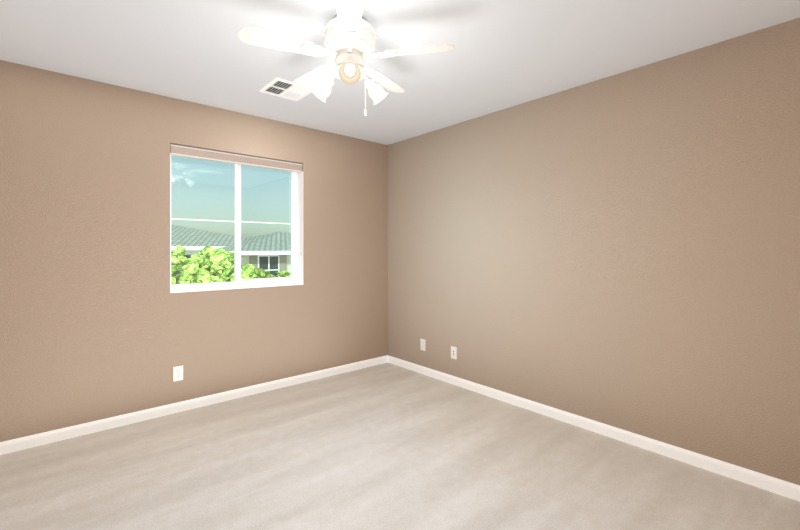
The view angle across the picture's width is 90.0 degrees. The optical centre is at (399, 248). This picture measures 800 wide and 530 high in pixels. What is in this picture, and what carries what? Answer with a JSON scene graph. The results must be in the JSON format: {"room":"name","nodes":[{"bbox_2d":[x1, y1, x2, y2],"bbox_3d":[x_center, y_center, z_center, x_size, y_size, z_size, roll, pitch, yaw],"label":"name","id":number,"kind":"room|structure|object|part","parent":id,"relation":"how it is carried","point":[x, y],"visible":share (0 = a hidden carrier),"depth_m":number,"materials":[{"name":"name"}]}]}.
{"room":"empty bedroom","nodes":[
{"label":"empty bedroom","id":0,"kind":"room"},
{"bbox_2d":[0,60,387,454],"bbox_3d":[-1.520,0.050,3.426,3.900,2.440,0.213,0,0,-41],"label":"wall","id":1,"kind":"structure","parent":0,"point":[99,320],"depth_m":2.95,"materials":[{"name":"beige paint"}]},
{"bbox_2d":[173,365,182,381],"bbox_3d":[-1.728,0.970,3.117,0.070,0.115,0.007,0,0,-41],"label":"outlet","id":2,"kind":"object","parent":1,"relation":"attached to","point":[177,373],"visible":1,"depth_m":3.11,"materials":[{"name":"white plastic"}]},
{"bbox_2d":[171,156,296,289],"bbox_3d":[-1.449,-0.240,3.570,1.125,1.160,0.080,0,0,-41],"label":"window","id":3,"kind":"structure","parent":1,"relation":"in","point":[237,242],"depth_m":3.57,"materials":[{"name":"clear glass"}]},
{"bbox_2d":[170,143,302,254],"bbox_3d":[-1.368,-0.377,3.476,1.117,0.883,0.062,0,0,-41],"label":"window shade","id":4,"kind":"object","parent":3,"relation":"attached to","point":[178,150],"visible":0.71,"depth_m":3.41,"materials":[{"name":"beige fabric"}]},
{"bbox_3d":[-0.943,-0.362,3.812,0.013,0.855,0.012,0,0,-41],"label":"blind cord","id":5,"kind":"part","parent":4,"relation":"part of","materials":[{"name":"white plastic"}]},
{"bbox_2d":[170,153,303,292],"bbox_3d":[-1.387,-0.200,3.499,1.125,1.080,0.146,0,0,-41],"label":"window frame","id":6,"kind":"structure","parent":1,"relation":"in","point":[299,227],"depth_m":3.83,"materials":[{"name":"white paint"}]},
{"bbox_2d":[0,362,799,529],"bbox_3d":[-0.180,1.345,1.884,3.900,0.150,4.300,0,0,-41],"label":"floor","id":7,"kind":"structure","parent":0,"point":[386,446],"depth_m":2.26,"materials":[{"name":"beige carpet"}]},
{"bbox_2d":[0,0,799,144],"bbox_3d":[-0.180,-1.245,1.884,3.900,0.150,4.300,0,0,-41],"label":"ceiling","id":8,"kind":"structure","parent":0,"point":[503,54],"depth_m":2.31,"materials":[{"name":"white paint"}]},
{"bbox_2d":[259,77,311,100],"bbox_3d":[-0.829,-1.165,2.936,0.304,0.014,0.304,0,0,-41],"label":"ceiling vent","id":9,"kind":"object","parent":8,"relation":"in","point":[282,88],"visible":0.96,"depth_m":2.93,"materials":[{"name":"white metal"}]},
{"bbox_2d":[238,0,454,115],"bbox_3d":[-0.290,-0.926,2.094,1.028,0.488,0.994,0,0,-41],"label":"ceiling fan","id":10,"kind":"object","parent":8,"relation":"hanging from","point":[349,35],"visible":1,"depth_m":1.98,"materials":[{"name":"white metal"}]},
{"bbox_3d":[-0.179,-0.819,2.051,0.017,0.274,0.016,0,0,-41],"label":"pull chain","id":11,"kind":"part","parent":10,"relation":"part of","materials":[{"name":"white metal"}]},
{"bbox_2d":[388,17,799,500],"bbox_3d":[1.278,0.050,3.018,0.213,2.440,4.100,0,0,-41],"label":"wall","id":12,"kind":"structure","parent":0,"point":[621,250],"depth_m":2.60,"materials":[{"name":"beige paint"}]},
{"bbox_2d":[420,339,425,350],"bbox_3d":[0.234,0.975,4.071,0.007,0.115,0.070,0,0,-41],"label":"outlet","id":13,"kind":"object","parent":12,"relation":"attached to","point":[423,344],"visible":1,"depth_m":4.06,"materials":[{"name":"white plastic"}]},
{"bbox_2d":[451,346,456,359],"bbox_3d":[0.506,0.975,3.758,0.007,0.115,0.070,0,0,-41],"label":"electrical outlet","id":14,"kind":"object","parent":12,"relation":"attached to","point":[453,352],"visible":1,"depth_m":3.76,"materials":[{"name":"white plastic"}]},
{"label":"outside","id":15,"kind":"structure","parent":0,"visible":0},
{"bbox_3d":[-20.417,4.570,37.754,100.000,0.200,75.400,0,0,-41],"label":"ground","id":16,"kind":"structure","parent":15,"visible":0},
{"bbox_2d":[171,225,249,274],"bbox_3d":[-10.523,1.685,18.133,8.100,5.570,8.900,0,0,-41],"label":"house","id":17,"kind":"structure","parent":16,"relation":"on","point":[206,242],"depth_m":16.02,"materials":[{"name":"white"}]},
{"bbox_2d":[171,245,256,284],"bbox_3d":[-3.824,2.196,7.574,2.708,4.558,2.636,0,0,-41],"label":"bush","id":18,"kind":"object","parent":16,"relation":"on","point":[203,263],"depth_m":7.18,"materials":[{"name":"green plant"}]},
{"bbox_2d":[222,232,290,276],"bbox_3d":[-5.480,1.845,18.276,6.900,5.250,7.300,0,0,-41],"label":"house","id":19,"kind":"structure","parent":16,"relation":"on","point":[275,248],"depth_m":14.74,"materials":[{"name":"beige"}]},
{"bbox_2d":[255,268,274,277],"bbox_3d":[-4.628,2.547,12.910,2.277,3.857,2.393,0,0,-41],"label":"bush","id":20,"kind":"object","parent":16,"relation":"on","point":[269,275],"depth_m":12.75,"materials":[{"name":"green plant"}]},
{"bbox_2d":[276,271,290,276],"bbox_3d":[-2.737,2.491,9.594,2.007,3.968,2.149,0,0,-41],"label":"bush","id":21,"kind":"object","parent":16,"relation":"on","point":[285,274],"depth_m":9.41,"materials":[{"name":"green plant"}]}
]}

